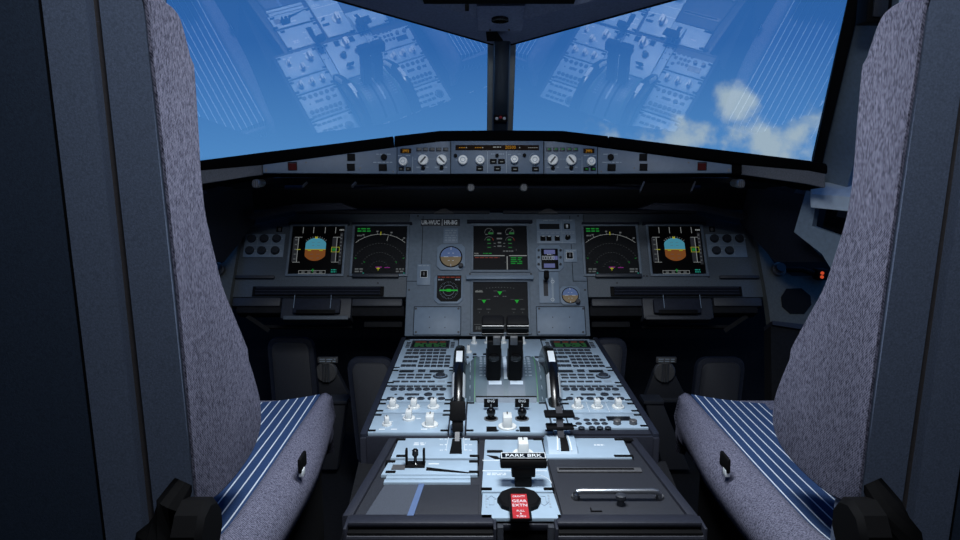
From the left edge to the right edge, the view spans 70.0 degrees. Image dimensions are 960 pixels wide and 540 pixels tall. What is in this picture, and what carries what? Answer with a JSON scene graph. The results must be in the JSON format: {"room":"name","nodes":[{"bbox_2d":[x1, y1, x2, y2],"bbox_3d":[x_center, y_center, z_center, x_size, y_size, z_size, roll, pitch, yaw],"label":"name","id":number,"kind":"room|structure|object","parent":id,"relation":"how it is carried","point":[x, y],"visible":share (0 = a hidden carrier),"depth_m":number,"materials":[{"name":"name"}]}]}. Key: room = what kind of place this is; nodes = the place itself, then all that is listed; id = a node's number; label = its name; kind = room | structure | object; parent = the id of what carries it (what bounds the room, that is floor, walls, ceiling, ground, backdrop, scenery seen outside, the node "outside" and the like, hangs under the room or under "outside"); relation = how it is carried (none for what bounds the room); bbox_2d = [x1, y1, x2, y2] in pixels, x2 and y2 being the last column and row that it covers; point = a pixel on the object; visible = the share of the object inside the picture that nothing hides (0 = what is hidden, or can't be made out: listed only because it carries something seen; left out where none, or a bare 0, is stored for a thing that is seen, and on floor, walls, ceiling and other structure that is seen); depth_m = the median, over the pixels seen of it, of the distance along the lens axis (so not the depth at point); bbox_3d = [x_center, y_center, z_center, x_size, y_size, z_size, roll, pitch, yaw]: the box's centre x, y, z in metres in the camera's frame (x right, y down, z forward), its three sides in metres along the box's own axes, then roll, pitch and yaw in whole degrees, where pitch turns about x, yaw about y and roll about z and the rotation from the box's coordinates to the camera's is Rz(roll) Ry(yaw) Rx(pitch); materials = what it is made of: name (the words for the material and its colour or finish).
{"room":"control cabin","nodes":[
{"label":"control cabin","id":0,"kind":"room"},
{"bbox_2d":[202,187,254,261],"bbox_3d":[-1.042,0.065,0.614,0.373,1.570,2.994,2,10,12],"label":"wall","id":1,"kind":"structure","parent":0,"point":[226,208],"depth_m":1.80,"materials":[{"name":"grey plastic"}]},
{"bbox_2d":[333,0,492,44],"bbox_3d":[-0.285,-0.418,1.564,0.794,0.517,0.326,-3,10,-16],"label":"window frame","id":2,"kind":"structure","parent":1,"relation":"in","point":[340,1],"depth_m":1.52,"materials":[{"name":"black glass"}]},
{"bbox_2d":[341,0,667,43],"bbox_3d":[0.052,-0.520,0.319,2.600,0.400,2.601,0,10,0],"label":"ceiling","id":3,"kind":"structure","parent":0,"point":[539,19],"depth_m":1.46,"materials":[{"name":"paint"}]},
{"bbox_2d":[423,0,574,10],"bbox_3d":[0.036,-0.554,1.393,0.309,0.065,0.170,0,10,0],"label":"console","id":4,"kind":"object","parent":3,"relation":"attached to","point":[466,2],"visible":1,"depth_m":1.36},
{"bbox_2d":[477,4,524,40],"bbox_3d":[0.043,-0.550,1.467,0.097,0.091,0.165,0,10,0],"label":"mount","id":5,"kind":"object","parent":3,"relation":"attached to","point":[491,17],"visible":1,"depth_m":1.43,"materials":[{"name":"paint"}]},
{"bbox_2d":[322,432,699,539],"bbox_3d":[0.052,0.821,0.999,2.600,0.050,3.500,0,10,0],"label":"floor","id":6,"kind":"structure","parent":0,"point":[337,484],"depth_m":2.00,"materials":[{"name":"black carpet"}]},
{"bbox_2d":[0,0,335,539],"bbox_3d":[-0.553,0.193,1.057,0.566,1.130,0.742,0,10,0],"label":"seat","id":7,"kind":"object","parent":6,"relation":"on","point":[131,407],"visible":1,"depth_m":0.71,"materials":[{"name":"grey fabric"}]},
{"bbox_2d":[214,394,319,533],"bbox_3d":[-0.553,0.342,1.122,0.454,0.120,0.620,0,9,0],"label":"striped cushion","id":8,"kind":"object","parent":7,"relation":"on","point":[282,421],"depth_m":1.13,"materials":[{"name":"blue fabric"}]},
{"bbox_2d":[216,240,241,308],"bbox_3d":[-0.782,0.274,1.873,0.221,0.694,0.401,-1,10,-8],"label":"console","id":9,"kind":"object","parent":6,"relation":"on","point":[227,270],"visible":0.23,"depth_m":1.96,"materials":[{"name":"grey paint"}]},
{"bbox_2d":[233,208,762,339],"bbox_3d":[0.049,0.007,2.002,1.538,0.361,0.233,0,10,0],"label":"panel","id":10,"kind":"object","parent":9,"relation":"attached to","point":[256,277],"visible":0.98,"depth_m":1.99,"materials":[{"name":"plastic"}]},
{"bbox_2d":[243,227,284,256],"bbox_3d":[-0.634,-0.083,2.017,0.118,0.085,0.055,0,10,0],"label":"control unit","id":11,"kind":"object","parent":10,"relation":"attached to","point":[255,245],"visible":0.99,"depth_m":2.01,"materials":[{"name":"metal"}]},
{"bbox_2d":[285,225,347,275],"bbox_3d":[-0.478,-0.060,2.008,0.169,0.145,0.090,0,10,0],"label":"display unit","id":12,"kind":"object","parent":10,"relation":"attached to","point":[313,250],"visible":1,"depth_m":2.01,"materials":[{"name":"glass"}]},
{"bbox_2d":[232,295,405,332],"bbox_3d":[-0.458,0.126,1.943,0.487,0.119,0.085,0,10,0],"label":"table","id":13,"kind":"object","parent":10,"relation":"attached to","point":[290,310],"visible":1,"depth_m":1.94,"materials":[{"name":"grey plastic"}]},
{"bbox_2d":[288,222,349,224],"bbox_3d":[-0.478,-0.138,2.034,0.180,0.005,0.014,0,-22,0],"label":"hood","id":14,"kind":"object","parent":10,"relation":"attached to","point":[290,223],"depth_m":2.03,"materials":[{"name":"black plastic"}]},
{"bbox_2d":[349,225,409,275],"bbox_3d":[-0.293,-0.060,2.008,0.169,0.145,0.090,0,10,0],"label":"display unit","id":15,"kind":"object","parent":10,"relation":"on","point":[374,248],"visible":1,"depth_m":2.01,"materials":[{"name":"glass"}]},
{"bbox_2d":[352,222,411,224],"bbox_3d":[-0.290,-0.138,2.034,0.178,0.005,0.014,0,-22,0],"label":"hood","id":16,"kind":"object","parent":10,"relation":"attached to","point":[354,223],"depth_m":2.03,"materials":[{"name":"black plastic"}]},
{"bbox_2d":[417,264,430,284],"bbox_3d":[-0.163,0.013,1.980,0.039,0.056,0.035,0,10,0],"label":"switch panel","id":17,"kind":"object","parent":10,"relation":"attached to","point":[423,270],"visible":1,"depth_m":1.98,"materials":[{"name":"metal"}]},
{"bbox_2d":[413,306,460,334],"bbox_3d":[-0.120,0.143,1.929,0.134,0.073,0.046,0,10,0],"label":"cover plate","id":18,"kind":"object","parent":10,"relation":"attached to","point":[427,320],"visible":1,"depth_m":1.93,"materials":[{"name":"metal"}]},
{"bbox_2d":[421,219,459,225],"bbox_3d":[-0.118,-0.141,2.042,0.116,0.020,0.013,0,10,0],"label":"placard","id":19,"kind":"object","parent":10,"relation":"attached to","point":[424,222],"visible":1,"depth_m":2.04},
{"bbox_2d":[434,274,462,303],"bbox_3d":[-0.090,0.054,1.964,0.082,0.080,0.050,0,10,0],"label":"gauge","id":20,"kind":"object","parent":10,"relation":"attached to","point":[448,288],"visible":1,"depth_m":1.96,"materials":[{"name":"plastic"}]},
{"bbox_2d":[443,228,457,242],"bbox_3d":[-0.086,-0.102,2.026,0.043,0.042,0.026,0,10,0],"label":"placard","id":21,"kind":"object","parent":10,"relation":"attached to","point":[450,234],"visible":1,"depth_m":2.02,"materials":[{"name":"plastic"}]},
{"bbox_2d":[437,244,464,270],"bbox_3d":[-0.085,-0.037,1.996,0.082,0.072,0.053,0,10,0],"label":"indicator","id":22,"kind":"object","parent":10,"relation":"attached to","point":[450,257],"visible":1,"depth_m":1.99,"materials":[{"name":"plastic"}]},
{"bbox_2d":[467,220,531,223],"bbox_3d":[0.058,-0.144,2.035,0.194,0.007,0.016,0,-21,0],"label":"hood","id":23,"kind":"object","parent":10,"relation":"attached to","point":[468,221],"depth_m":2.03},
{"bbox_2d":[471,224,529,271],"bbox_3d":[0.060,-0.066,2.010,0.172,0.135,0.083,0,10,0],"label":"display unit","id":24,"kind":"object","parent":10,"relation":"attached to","point":[494,247],"visible":1,"depth_m":2.01,"materials":[{"name":"glass"}]},
{"bbox_2d":[470,280,530,334],"bbox_3d":[0.058,0.104,1.943,0.170,0.142,0.088,0,10,0],"label":"display unit","id":25,"kind":"object","parent":10,"relation":"attached to","point":[504,298],"visible":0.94,"depth_m":1.95,"materials":[{"name":"glass"}]},
{"bbox_2d":[200,130,826,219],"bbox_3d":[0.052,-0.237,1.769,1.600,0.238,0.660,0,10,0],"label":"glareshield","id":26,"kind":"object","parent":10,"relation":"on","point":[282,193],"depth_m":1.76,"materials":[{"name":"black plastic"}]},
{"bbox_2d":[302,182,356,188],"bbox_3d":[-0.356,-0.201,1.624,0.126,0.018,0.023,0,10,0],"label":"handle","id":27,"kind":"object","parent":26,"relation":"attached to","point":[305,185],"visible":1,"depth_m":1.62,"materials":[{"name":"black plastic"}]},
{"bbox_2d":[263,147,396,173],"bbox_3d":[-0.353,-0.260,1.632,0.316,0.065,0.024,-3,10,-17],"label":"panel","id":28,"kind":"object","parent":26,"relation":"attached to","point":[382,161],"visible":1,"depth_m":1.64,"materials":[{"name":"paint"}]},
{"bbox_2d":[288,163,296,169],"bbox_3d":[-0.440,-0.242,1.606,0.018,0.016,0.004,-3,-2,-15],"label":"warning light","id":29,"kind":"object","parent":28,"relation":"on","point":[291,166],"depth_m":1.60,"materials":[{"name":"red plastic"}]},
{"bbox_2d":[397,141,449,173],"bbox_3d":[-0.137,-0.274,1.672,0.130,0.080,0.032,0,10,-1],"label":"control panel","id":30,"kind":"object","parent":26,"relation":"attached to","point":[427,158],"visible":1,"depth_m":1.67,"materials":[{"name":"paint"}]},
{"bbox_2d":[450,141,543,173],"bbox_3d":[0.042,-0.275,1.673,0.228,0.080,0.031,0,10,0],"label":"control unit","id":31,"kind":"object","parent":26,"relation":"attached to","point":[466,157],"visible":1,"depth_m":1.67,"materials":[{"name":"paint"}]},
{"bbox_2d":[487,41,515,129],"bbox_3d":[0.052,-0.437,1.718,0.068,0.277,0.206,0,10,0],"label":"trim","id":32,"kind":"structure","parent":26,"relation":"on","point":[501,56],"depth_m":1.68,"materials":[{"name":"paint"}]},
{"bbox_2d":[493,114,507,121],"bbox_3d":[0.052,-0.384,1.734,0.036,0.020,0.015,0,10,0],"label":"indicator","id":33,"kind":"object","parent":32,"relation":"attached to","point":[496,118],"visible":1,"depth_m":1.73,"materials":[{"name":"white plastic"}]},
{"bbox_2d":[544,141,596,173],"bbox_3d":[0.222,-0.274,1.672,0.130,0.080,0.032,0,10,1],"label":"control panel","id":34,"kind":"object","parent":26,"relation":"attached to","point":[559,157],"visible":1,"depth_m":1.67,"materials":[{"name":"paint"}]},
{"bbox_2d":[598,147,731,173],"bbox_3d":[0.437,-0.261,1.637,0.313,0.066,0.024,3,10,17],"label":"panel","id":35,"kind":"object","parent":26,"relation":"attached to","point":[610,161],"visible":1,"depth_m":1.65,"materials":[{"name":"paint"}]},
{"bbox_2d":[698,163,705,169],"bbox_3d":[0.522,-0.243,1.612,0.018,0.016,0.004,3,-2,15],"label":"warning light","id":36,"kind":"object","parent":35,"relation":"on","point":[701,166],"depth_m":1.61,"materials":[{"name":"red plastic"}]},
{"bbox_2d":[639,181,695,193],"bbox_3d":[0.445,-0.196,1.625,0.138,0.030,0.026,0,10,0],"label":"tray","id":37,"kind":"object","parent":26,"relation":"attached to","point":[646,188],"visible":1,"depth_m":1.62,"materials":[{"name":"black plastic"}]},
{"bbox_2d":[538,270,559,302],"bbox_3d":[0.198,0.045,1.963,0.057,0.094,0.053,0,10,0],"label":"lever","id":38,"kind":"object","parent":10,"relation":"attached to","point":[548,281],"visible":1,"depth_m":1.96,"materials":[{"name":"plastic"}]},
{"bbox_2d":[536,245,563,271],"bbox_3d":[0.203,-0.034,1.998,0.079,0.072,0.045,0,10,0],"label":"clock","id":39,"kind":"object","parent":10,"relation":"attached to","point":[548,257],"visible":1,"depth_m":1.99,"materials":[{"name":"metal"}]},
{"bbox_2d":[536,219,575,243],"bbox_3d":[0.225,-0.114,2.029,0.116,0.069,0.045,0,10,0],"label":"panel","id":40,"kind":"object","parent":10,"relation":"attached to","point":[549,231],"visible":1,"depth_m":2.03,"materials":[{"name":"plastic"}]},
{"bbox_2d":[536,306,585,334],"bbox_3d":[0.228,0.143,1.929,0.139,0.073,0.046,0,10,0],"label":"cover plate","id":41,"kind":"object","parent":10,"relation":"attached to","point":[550,320],"visible":1,"depth_m":1.93,"materials":[{"name":"metal"}]},
{"bbox_2d":[560,286,579,304],"bbox_3d":[0.257,0.074,1.951,0.056,0.050,0.041,0,10,0],"label":"indicator","id":42,"kind":"object","parent":10,"relation":"attached to","point":[569,295],"visible":1,"depth_m":1.95,"materials":[{"name":"plastic"}]},
{"bbox_2d":[564,249,576,261],"bbox_3d":[0.264,-0.042,2.001,0.038,0.036,0.024,0,10,0],"label":"switch panel","id":43,"kind":"object","parent":10,"relation":"attached to","point":[570,255],"visible":1,"depth_m":2.00,"materials":[{"name":"plastic"}]},
{"bbox_2d":[582,222,638,224],"bbox_3d":[0.386,-0.138,2.034,0.169,0.005,0.014,0,-22,0],"label":"hood","id":44,"kind":"object","parent":10,"relation":"attached to","point":[583,223],"depth_m":2.03,"materials":[{"name":"grey plastic"}]},
{"bbox_2d":[581,224,642,275],"bbox_3d":[0.384,-0.060,2.008,0.169,0.145,0.090,0,10,0],"label":"display unit","id":45,"kind":"object","parent":10,"relation":"attached to","point":[605,248],"visible":1,"depth_m":2.01,"materials":[{"name":"glass"}]},
{"bbox_2d":[642,222,705,224],"bbox_3d":[0.576,-0.138,2.034,0.186,0.005,0.014,0,-22,0],"label":"hood","id":46,"kind":"object","parent":10,"relation":"attached to","point":[644,223],"depth_m":2.03,"materials":[{"name":"black plastic"}]},
{"bbox_2d":[589,295,761,331],"bbox_3d":[0.555,0.126,1.943,0.487,0.119,0.085,0,10,0],"label":"table","id":47,"kind":"object","parent":10,"relation":"attached to","point":[646,310],"visible":0.98,"depth_m":1.94,"materials":[{"name":"grey plastic"}]},
{"bbox_2d":[645,225,708,275],"bbox_3d":[0.577,-0.060,2.008,0.169,0.145,0.090,0,10,0],"label":"display unit","id":48,"kind":"object","parent":10,"relation":"attached to","point":[673,250],"visible":1,"depth_m":2.01,"materials":[{"name":"glass"}]},
{"bbox_2d":[705,227,747,256],"bbox_3d":[0.725,-0.083,2.017,0.116,0.085,0.055,0,10,0],"label":"control unit","id":49,"kind":"object","parent":10,"relation":"attached to","point":[718,245],"visible":1,"depth_m":2.01,"materials":[{"name":"plastic"}]},
{"bbox_2d":[268,337,318,400],"bbox_3d":[-0.566,0.407,2.098,0.155,0.408,0.066,0,10,0],"label":"rudder pedal","id":50,"kind":"object","parent":6,"relation":"on","point":[292,360],"visible":0.56,"depth_m":2.07,"materials":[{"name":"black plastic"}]},
{"bbox_2d":[322,394,350,468],"bbox_3d":[-0.437,0.486,2.050,0.095,0.218,0.056,0,10,0],"label":"duct","id":51,"kind":"object","parent":6,"relation":"on","point":[340,401],"visible":0.62,"depth_m":2.03,"materials":[{"name":"grey plastic"}]},
{"bbox_2d":[317,357,350,401],"bbox_3d":[-0.466,0.335,2.114,0.133,0.144,0.041,0,10,0],"label":"vent","id":52,"kind":"object","parent":51,"relation":"attached to","point":[330,380],"visible":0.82,"depth_m":2.10,"materials":[{"name":"grey plastic"}]},
{"bbox_2d":[347,356,391,461],"bbox_3d":[-0.290,0.442,1.917,0.153,0.401,0.073,0,10,0],"label":"rudder pedal","id":53,"kind":"object","parent":6,"relation":"on","point":[366,374],"visible":0.48,"depth_m":1.89,"materials":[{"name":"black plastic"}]},
{"bbox_2d":[341,337,697,539],"bbox_3d":[0.057,0.486,1.425,0.543,0.471,0.911,0,10,0],"label":"pedestal","id":54,"kind":"object","parent":6,"relation":"on","point":[374,450],"depth_m":1.14,"materials":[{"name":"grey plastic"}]},
{"bbox_2d":[368,408,449,435],"bbox_3d":[-0.127,0.271,1.246,0.142,0.028,0.090,0,10,0],"label":"panel","id":55,"kind":"object","parent":54,"relation":"on","point":[407,424],"visible":1,"depth_m":1.23,"materials":[{"name":"blue paint"}]},
{"bbox_2d":[376,397,449,413],"bbox_3d":[-0.127,0.260,1.323,0.142,0.024,0.054,0,10,0],"label":"panel","id":56,"kind":"object","parent":54,"relation":"on","point":[391,407],"visible":0.96,"depth_m":1.31,"materials":[{"name":"blue paint"}]},
{"bbox_2d":[380,385,451,401],"bbox_3d":[-0.127,0.254,1.404,0.142,0.010,0.099,0,10,0],"label":"panel","id":57,"kind":"object","parent":54,"relation":"on","point":[402,393],"visible":0.91,"depth_m":1.40,"materials":[{"name":"blue paint"}]},
{"bbox_2d":[343,514,495,539],"bbox_3d":[-0.080,0.438,0.939,0.203,0.204,0.036,0,10,0],"label":"pad","id":58,"kind":"object","parent":54,"relation":"attached to","point":[357,526],"visible":1,"depth_m":0.92,"materials":[{"name":"black plastic"}]},
{"bbox_2d":[387,369,452,384],"bbox_3d":[-0.127,0.234,1.508,0.142,0.014,0.100,0,10,0],"label":"control unit","id":59,"kind":"object","parent":54,"relation":"on","point":[420,376],"visible":0.91,"depth_m":1.50,"materials":[{"name":"blue paint"}]},
{"bbox_2d":[363,484,478,515],"bbox_3d":[-0.082,0.330,0.981,0.161,0.005,0.094,0,10,0],"label":"lid","id":60,"kind":"object","parent":54,"relation":"on","point":[409,500],"visible":1,"depth_m":0.98,"materials":[{"name":"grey metal"}]},
{"bbox_2d":[393,339,458,369],"bbox_3d":[-0.127,0.206,1.689,0.142,0.010,0.254,0,10,0],"label":"display unit","id":61,"kind":"object","parent":54,"relation":"on","point":[415,354],"visible":0.98,"depth_m":1.67,"materials":[{"name":"blue paint"}]},
{"bbox_2d":[381,448,478,477],"bbox_3d":[-0.077,0.299,1.078,0.151,0.033,0.051,0,10,0],"label":"trim panel","id":62,"kind":"object","parent":54,"relation":"on","point":[394,467],"visible":1,"depth_m":1.08,"materials":[{"name":"blue paint"}]},
{"bbox_2d":[391,401,478,459],"bbox_3d":[-0.073,0.271,1.161,0.144,0.074,0.109,0,10,0],"label":"panel","id":63,"kind":"object","parent":54,"relation":"on","point":[457,448],"visible":0.94,"depth_m":1.16,"materials":[{"name":"blue paint"}]},
{"bbox_2d":[451,345,466,400],"bbox_3d":[-0.043,0.206,1.454,0.027,0.082,0.290,0,10,0],"label":"wheel","id":64,"kind":"object","parent":54,"relation":"attached to","point":[460,353],"visible":0.92,"depth_m":1.36,"materials":[{"name":"metal"}]},
{"bbox_2d":[459,336,541,361],"bbox_3d":[0.052,0.193,1.720,0.214,0.025,0.189,0,10,0],"label":"control panel","id":65,"kind":"object","parent":54,"relation":"on","point":[474,347],"visible":0.51,"depth_m":1.74,"materials":[{"name":"blue paint"}]},
{"bbox_2d":[465,315,547,402],"bbox_3d":[0.052,0.161,1.437,0.171,0.180,0.240,0,10,0],"label":"thrust quadrant","id":66,"kind":"object","parent":54,"relation":"on","point":[511,377],"visible":0.99,"depth_m":1.36,"materials":[{"name":"paint"}]},
{"bbox_2d":[466,399,552,435],"bbox_3d":[0.052,0.264,1.277,0.155,0.031,0.153,0,10,0],"label":"panel","id":67,"kind":"object","parent":54,"relation":"on","point":[490,417],"visible":1,"depth_m":1.26,"materials":[{"name":"blue paint"}]},
{"bbox_2d":[484,407,497,421],"bbox_3d":[0.020,0.264,1.263,0.026,0.022,0.026,0,9,0],"label":"switch","id":68,"kind":"object","parent":67,"relation":"attached to","point":[491,415],"depth_m":1.26,"materials":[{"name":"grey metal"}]},
{"bbox_2d":[515,407,528,421],"bbox_3d":[0.078,0.264,1.263,0.026,0.022,0.026,0,9,0],"label":"switch","id":69,"kind":"object","parent":67,"relation":"attached to","point":[522,415],"depth_m":1.26,"materials":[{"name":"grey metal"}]},
{"bbox_2d":[481,437,554,494],"bbox_3d":[0.057,0.287,1.092,0.111,0.052,0.190,0,10,0],"label":"panel","id":70,"kind":"object","parent":54,"relation":"on","point":[522,462],"visible":1,"depth_m":1.03,"materials":[{"name":"blue paint"}]},
{"bbox_2d":[481,487,560,520],"bbox_3d":[0.056,0.328,0.951,0.110,0.018,0.096,0,10,0],"label":"panel","id":71,"kind":"object","parent":54,"relation":"on","point":[514,503],"visible":1,"depth_m":0.95,"materials":[{"name":"blue paint"}]},
{"bbox_2d":[497,521,553,539],"bbox_3d":[0.062,0.570,0.967,0.077,0.458,0.020,0,10,0],"label":"rear recess","id":72,"kind":"object","parent":54,"relation":"attached to","point":[506,530],"visible":0.98,"depth_m":0.93,"materials":[{"name":"grey plastic"}]},
{"bbox_2d":[538,345,561,407],"bbox_3d":[0.146,0.206,1.454,0.027,0.082,0.290,0,10,0],"label":"wheel","id":73,"kind":"object","parent":54,"relation":"attached to","point":[547,359],"visible":0.93,"depth_m":1.36,"materials":[{"name":"metal"}]},
{"bbox_2d":[541,339,611,369],"bbox_3d":[0.231,0.206,1.689,0.142,0.010,0.254,0,10,0],"label":"display unit","id":74,"kind":"object","parent":54,"relation":"on","point":[571,354],"visible":0.88,"depth_m":1.67,"materials":[{"name":"blue paint"}]},
{"bbox_2d":[543,406,633,459],"bbox_3d":[0.186,0.271,1.153,0.157,0.064,0.088,0,10,0],"label":"panel","id":75,"kind":"object","parent":54,"relation":"on","point":[559,446],"visible":1,"depth_m":1.15,"materials":[{"name":"blue paint"}]},
{"bbox_2d":[559,369,621,384],"bbox_3d":[0.231,0.234,1.508,0.142,0.014,0.100,0,10,0],"label":"control unit","id":76,"kind":"object","parent":54,"relation":"on","point":[579,376],"visible":0.85,"depth_m":1.50,"materials":[{"name":"blue paint"}]},
{"bbox_2d":[561,385,631,401],"bbox_3d":[0.231,0.254,1.404,0.142,0.010,0.099,0,10,0],"label":"panel","id":77,"kind":"object","parent":54,"relation":"on","point":[586,393],"visible":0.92,"depth_m":1.40,"materials":[{"name":"blue paint"}]},
{"bbox_2d":[562,397,638,413],"bbox_3d":[0.231,0.260,1.323,0.142,0.024,0.054,0,10,0],"label":"panel","id":78,"kind":"object","parent":54,"relation":"on","point":[578,407],"visible":0.93,"depth_m":1.31,"materials":[{"name":"blue paint"}]},
{"bbox_2d":[566,414,650,435],"bbox_3d":[0.231,0.278,1.247,0.142,0.016,0.090,0,10,0],"label":"panel","id":79,"kind":"object","parent":54,"relation":"on","point":[584,424],"visible":0.86,"depth_m":1.23,"materials":[{"name":"blue paint"}]},
{"bbox_2d":[547,459,678,513],"bbox_3d":[0.193,0.314,1.022,0.166,0.022,0.178,0,10,0],"label":"printer cover","id":80,"kind":"object","parent":54,"relation":"on","point":[582,486],"visible":1,"depth_m":1.01,"materials":[{"name":"grey metal"}]},
{"bbox_2d":[553,514,707,539],"bbox_3d":[0.200,0.438,0.939,0.201,0.204,0.036,0,10,0],"label":"pad","id":81,"kind":"object","parent":54,"relation":"attached to","point":[567,526],"visible":1,"depth_m":0.92,"materials":[{"name":"black leather"}]},
{"bbox_2d":[599,338,626,377],"bbox_3d":[0.362,0.412,1.982,0.115,0.435,0.066,0,10,0],"label":"rudder pedal","id":82,"kind":"object","parent":6,"relation":"on","point":[616,348],"visible":0.3,"depth_m":1.95,"materials":[{"name":"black plastic"}]},
{"bbox_2d":[691,356,744,400],"bbox_3d":[0.699,0.439,2.038,0.159,0.366,0.064,0,10,0],"label":"rudder pedal","id":83,"kind":"object","parent":6,"relation":"on","point":[719,377],"visible":0.47,"depth_m":2.01,"materials":[{"name":"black plastic"}]},
{"bbox_2d":[753,239,828,400],"bbox_3d":[0.886,0.274,1.873,0.221,0.694,0.401,1,10,8],"label":"console","id":84,"kind":"object","parent":6,"relation":"on","point":[788,300],"visible":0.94,"depth_m":1.93,"materials":[{"name":"grey paint"}]},
{"bbox_2d":[781,288,810,313],"bbox_3d":[0.890,0.087,1.927,0.084,0.066,0.042,0,9,0],"label":"speaker grille","id":85,"kind":"object","parent":84,"relation":"attached to","point":[793,300],"depth_m":1.93,"materials":[{"name":"black plastic"}]},
{"bbox_2d":[674,0,959,539],"bbox_3d":[0.657,0.193,1.057,0.566,1.130,0.742,0,10,0],"label":"seat","id":86,"kind":"object","parent":6,"relation":"on","point":[859,436],"visible":1,"depth_m":0.73,"materials":[{"name":"grey fabric"}]},
{"bbox_2d":[741,401,773,409],"bbox_3d":[0.657,0.310,1.401,0.470,0.075,0.062,0,9,0],"label":"cushion","id":87,"kind":"object","parent":86,"relation":"on","point":[745,405],"depth_m":1.38,"materials":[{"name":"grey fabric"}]},
{"bbox_2d":[691,394,834,539],"bbox_3d":[0.657,0.342,1.122,0.454,0.120,0.620,0,9,0],"label":"striped cushion","id":88,"kind":"object","parent":86,"relation":"on","point":[747,427],"depth_m":1.12,"materials":[{"name":"blue fabric"}]},
{"bbox_3d":[0.554,0.486,2.050,0.148,0.218,0.056,0,10,0],"label":"duct","id":89,"kind":"object","parent":6,"relation":"on","visible":0},
{"bbox_2d":[644,357,683,401],"bbox_3d":[0.577,0.335,2.114,0.133,0.144,0.041,0,10,0],"label":"vent","id":90,"kind":"object","parent":89,"relation":"attached to","point":[663,381],"visible":0.86,"depth_m":2.11,"materials":[{"name":"grey plastic"}]},
{"bbox_2d":[662,398,677,401],"bbox_3d":[0.579,0.401,2.123,0.130,0.011,0.024,0,9,0],"label":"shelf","id":91,"kind":"object","parent":90,"relation":"attached to","point":[665,399],"depth_m":2.11,"materials":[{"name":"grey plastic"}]},
{"bbox_2d":[220,208,833,431],"bbox_3d":[0.052,0.107,2.330,2.600,0.920,0.040,0,10,0],"label":"wall","id":92,"kind":"structure","parent":0,"point":[745,341],"depth_m":2.33,"materials":[{"name":"black plastic"}]},
{"bbox_2d":[740,186,847,267],"bbox_3d":[1.146,0.065,0.614,0.373,1.570,2.994,-2,10,-12],"label":"wall","id":93,"kind":"structure","parent":0,"point":[783,220],"depth_m":1.70,"materials":[{"name":"grey plastic"}]},
{"bbox_2d":[511,0,857,190],"bbox_3d":[0.389,-0.418,1.564,0.794,0.517,0.326,3,10,16],"label":"window","id":94,"kind":"structure","parent":93,"relation":"in","point":[849,18],"depth_m":1.45,"materials":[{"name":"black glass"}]},
{"bbox_2d":[810,182,851,210],"bbox_3d":[0.783,-0.160,1.497,0.094,0.056,0.188,3,10,15],"label":"trim","id":95,"kind":"structure","parent":93,"relation":"attached to","point":[833,196],"depth_m":1.51,"materials":[{"name":"paint"}]},
{"bbox_2d":[823,0,898,186],"bbox_3d":[0.776,-0.424,1.363,0.161,0.545,0.511,0,10,0],"label":"trim","id":96,"kind":"structure","parent":93,"relation":"attached to","point":[839,155],"depth_m":1.47,"materials":[{"name":"grey plastic"}]},
{"bbox_2d":[856,0,891,25],"bbox_3d":[0.723,-0.489,1.253,0.044,0.074,0.046,0,10,0],"label":"handle","id":97,"kind":"object","parent":93,"relation":"attached to","point":[869,12],"visible":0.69,"depth_m":1.24,"materials":[{"name":"grey plastic"}]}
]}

